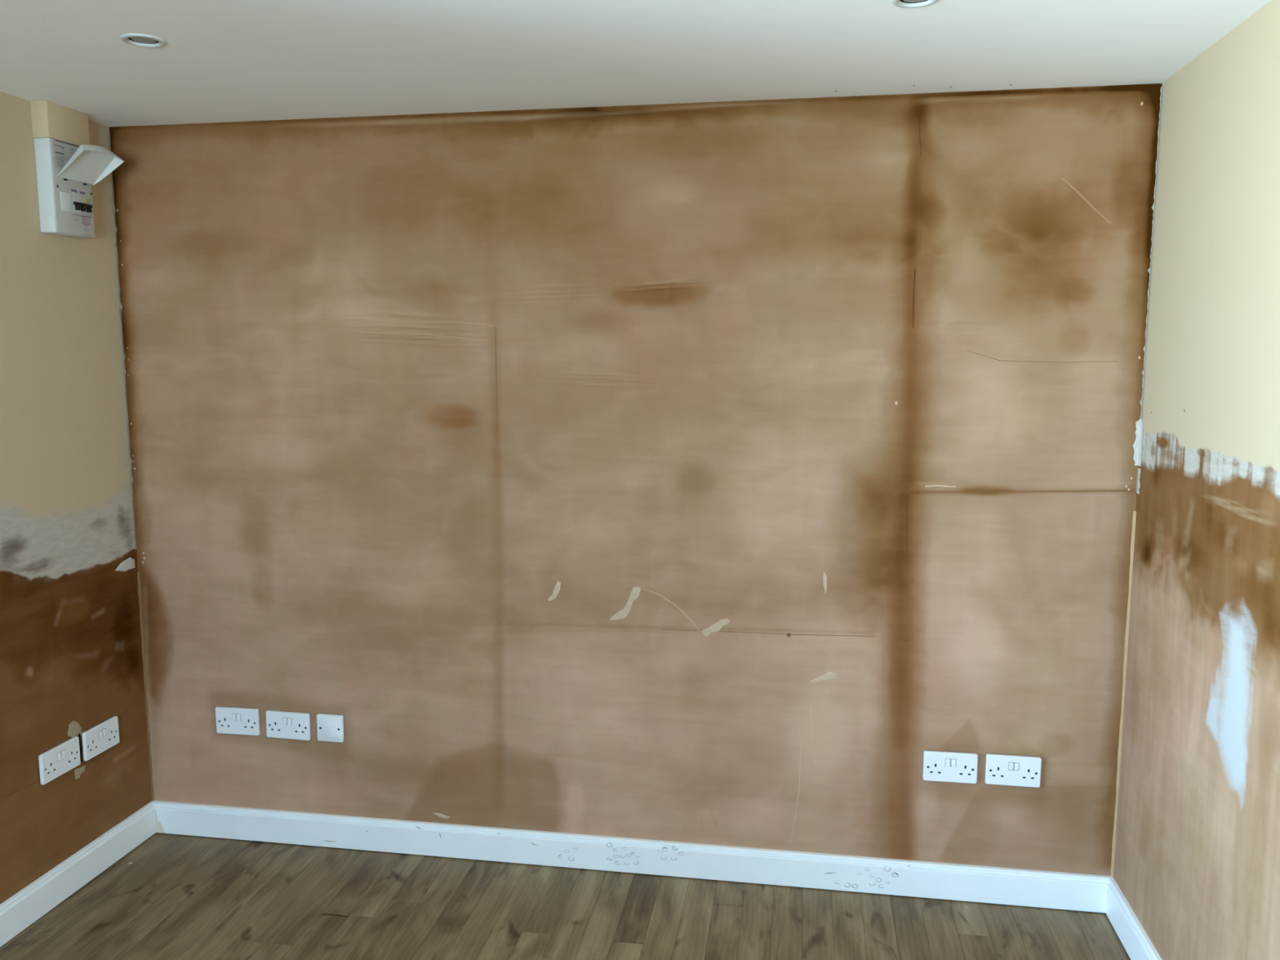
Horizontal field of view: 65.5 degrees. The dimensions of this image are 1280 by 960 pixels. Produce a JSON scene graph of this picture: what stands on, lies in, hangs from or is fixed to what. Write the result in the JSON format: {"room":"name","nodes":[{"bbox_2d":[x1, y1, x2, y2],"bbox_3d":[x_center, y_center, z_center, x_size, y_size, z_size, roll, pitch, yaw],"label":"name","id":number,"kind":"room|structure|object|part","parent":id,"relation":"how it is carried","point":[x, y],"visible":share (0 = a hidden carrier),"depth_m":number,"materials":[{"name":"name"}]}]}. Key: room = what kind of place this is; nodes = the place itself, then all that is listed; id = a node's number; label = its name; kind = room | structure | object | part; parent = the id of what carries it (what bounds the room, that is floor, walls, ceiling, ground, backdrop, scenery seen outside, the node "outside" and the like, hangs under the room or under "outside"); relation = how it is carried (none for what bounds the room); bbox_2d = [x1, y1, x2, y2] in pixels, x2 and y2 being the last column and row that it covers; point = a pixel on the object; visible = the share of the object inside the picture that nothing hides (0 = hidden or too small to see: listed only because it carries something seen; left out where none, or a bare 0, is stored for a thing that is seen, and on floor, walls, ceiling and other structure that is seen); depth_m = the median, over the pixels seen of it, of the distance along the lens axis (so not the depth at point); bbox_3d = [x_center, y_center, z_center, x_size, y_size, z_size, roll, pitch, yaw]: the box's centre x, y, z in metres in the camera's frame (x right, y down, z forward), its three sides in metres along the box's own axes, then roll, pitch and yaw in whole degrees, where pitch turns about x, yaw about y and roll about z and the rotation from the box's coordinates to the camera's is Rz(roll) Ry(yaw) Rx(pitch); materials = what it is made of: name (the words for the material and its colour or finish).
{"room":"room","nodes":[
{"label":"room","id":0,"kind":"room"},
{"bbox_2d":[0,91,154,904],"bbox_3d":[-1.980,0.308,1.010,0.106,2.216,4.300,1,7,9],"label":"wall","id":1,"kind":"structure","parent":0,"point":[73,660],"depth_m":2.81,"materials":[{"name":"paint"}]},
{"bbox_2d":[38,736,80,784],"bbox_3d":[-1.639,0.792,2.811,0.018,0.086,0.146,1,7,9],"label":"double socket","id":2,"kind":"object","parent":1,"relation":"attached to","point":[64,757],"visible":1,"depth_m":2.80,"materials":[{"name":"white plastic"}]},
{"bbox_2d":[30,100,89,146],"bbox_3d":[-1.598,-0.978,2.744,0.050,0.095,0.158,1,7,9],"label":"cable trunking","id":3,"kind":"object","parent":1,"relation":"attached to","point":[49,119],"visible":0.77,"depth_m":2.70,"materials":[{"name":"beige paint"}]},
{"bbox_2d":[0,800,155,946],"bbox_3d":[-1.707,1.191,2.444,0.018,0.100,1.620,1,7,9],"label":"baseboard","id":4,"kind":"structure","parent":1,"relation":"attached to","point":[28,905],"depth_m":2.86,"materials":[{"name":"white wood"}]},
{"bbox_2d":[34,137,124,238],"bbox_3d":[-1.545,-0.807,2.763,0.155,0.249,0.165,1,7,9],"label":"box","id":5,"kind":"object","parent":1,"relation":"attached to","point":[66,172],"visible":1,"depth_m":2.72,"materials":[{"name":"plastic"}]},
{"bbox_3d":[-1.519,-0.875,2.751,0.103,0.089,0.164,1,7,9],"label":"lid","id":6,"kind":"part","parent":5,"relation":"part of","materials":[{"name":"plastic"}]},
{"bbox_2d":[81,715,119,760],"bbox_3d":[-1.612,0.772,2.975,0.018,0.086,0.146,1,7,9],"label":"double socket","id":7,"kind":"object","parent":1,"relation":"attached to","point":[104,735],"visible":1,"depth_m":2.96,"materials":[{"name":"white plastic"}]},
{"bbox_2d":[0,832,1130,959],"bbox_3d":[-0.485,1.468,0.907,3.135,0.060,4.500,1,7,9],"label":"floor","id":8,"kind":"structure","parent":0,"point":[180,897],"depth_m":2.75,"materials":[{"name":"brown wood"}]},
{"bbox_2d":[0,0,1271,127],"bbox_3d":[-0.493,-0.814,0.578,3.135,0.121,4.412,1,7,9],"label":"ceiling","id":9,"kind":"structure","parent":0,"point":[220,60],"depth_m":2.23,"materials":[{"name":"paint"}]},
{"bbox_2d":[120,33,166,48],"bbox_3d":[-1.074,-0.972,2.149,0.090,0.049,0.090,1,7,9],"label":"recessed light","id":10,"kind":"object","parent":9,"relation":"in","point":[135,39],"visible":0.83,"depth_m":2.15,"materials":[{"name":"white metal"}]},
{"bbox_2d":[891,0,938,8],"bbox_3d":[0.528,-0.941,1.899,0.090,0.049,0.090,1,7,9],"label":"recessed light","id":11,"kind":"object","parent":9,"relation":"in","point":[900,3],"visible":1,"depth_m":1.93,"materials":[{"name":"white metal"}]},
{"bbox_2d":[109,83,1162,875],"bbox_3d":[-0.124,0.065,2.943,3.135,2.316,0.152,1,7,9],"label":"wall","id":12,"kind":"structure","parent":0,"point":[703,473],"depth_m":2.83,"materials":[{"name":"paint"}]},
{"bbox_2d":[215,706,260,735],"bbox_3d":[-1.269,0.760,3.136,0.146,0.086,0.018,1,7,9],"label":"double socket","id":13,"kind":"object","parent":12,"relation":"attached to","point":[229,720],"visible":1,"depth_m":3.13,"materials":[{"name":"white plastic"}]},
{"bbox_2d":[266,710,311,740],"bbox_3d":[-1.100,0.767,3.108,0.146,0.086,0.018,2,7,9],"label":"double socket","id":14,"kind":"object","parent":12,"relation":"attached to","point":[279,724],"visible":1,"depth_m":3.10,"materials":[{"name":"white plastic"}]},
{"bbox_3d":[-1.000,0.056,3.018,1.182,2.216,0.012,1,7,9],"label":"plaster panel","id":15,"kind":"part","parent":12,"relation":"part of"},
{"bbox_2d":[316,713,344,742],"bbox_3d":[-0.961,0.770,3.085,0.086,0.086,0.019,2,7,9],"label":"switch plate","id":16,"kind":"object","parent":12,"relation":"attached to","point":[330,727],"visible":1,"depth_m":3.08,"materials":[{"name":"white plastic"}]},
{"bbox_2d":[153,800,1111,912],"bbox_3d":[-0.138,1.121,2.993,2.935,0.100,0.018,1,7,9],"label":"baseboard","id":17,"kind":"structure","parent":12,"relation":"attached to","point":[915,878],"depth_m":2.96,"materials":[{"name":"white wood"}]},
{"bbox_3d":[0.164,0.808,2.919,1.177,0.748,0.012,1,7,9],"label":"plaster panel","id":18,"kind":"part","parent":12,"relation":"part of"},
{"bbox_3d":[0.164,-0.292,2.781,1.177,1.468,0.012,1,7,9],"label":"plaster panel","id":19,"kind":"part","parent":12,"relation":"part of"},
{"bbox_2d":[922,750,977,783],"bbox_3d":[0.870,0.805,2.786,0.146,0.086,0.018,1,7,9],"label":"double socket","id":20,"kind":"object","parent":12,"relation":"attached to","point":[938,766],"visible":1,"depth_m":2.78,"materials":[{"name":"white plastic"}]},
{"bbox_2d":[984,753,1041,787],"bbox_3d":[1.036,0.807,2.760,0.146,0.086,0.017,1,7,9],"label":"double socket","id":21,"kind":"object","parent":12,"relation":"attached to","point":[1000,769],"visible":1,"depth_m":2.75,"materials":[{"name":"white plastic"}]},
{"bbox_3d":[1.029,0.612,2.751,0.576,1.178,0.012,1,7,9],"label":"plaster panel","id":22,"kind":"part","parent":12,"relation":"part of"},
{"bbox_3d":[1.028,-0.487,2.613,0.576,1.038,0.012,1,7,9],"label":"plaster panel","id":23,"kind":"part","parent":12,"relation":"part of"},
{"bbox_2d":[1111,0,1279,959],"bbox_3d":[1.003,0.368,0.523,0.117,2.216,4.300,1,7,9],"label":"wall","id":24,"kind":"structure","parent":0,"point":[1196,845],"depth_m":2.16,"materials":[{"name":"paint"}]},
{"bbox_2d":[1105,876,1161,959],"bbox_3d":[0.954,1.413,0.662,0.018,0.100,4.300,1,7,9],"label":"baseboard","id":25,"kind":"structure","parent":24,"relation":"attached to","point":[1131,934],"depth_m":2.58,"materials":[{"name":"white wood"}]}
]}

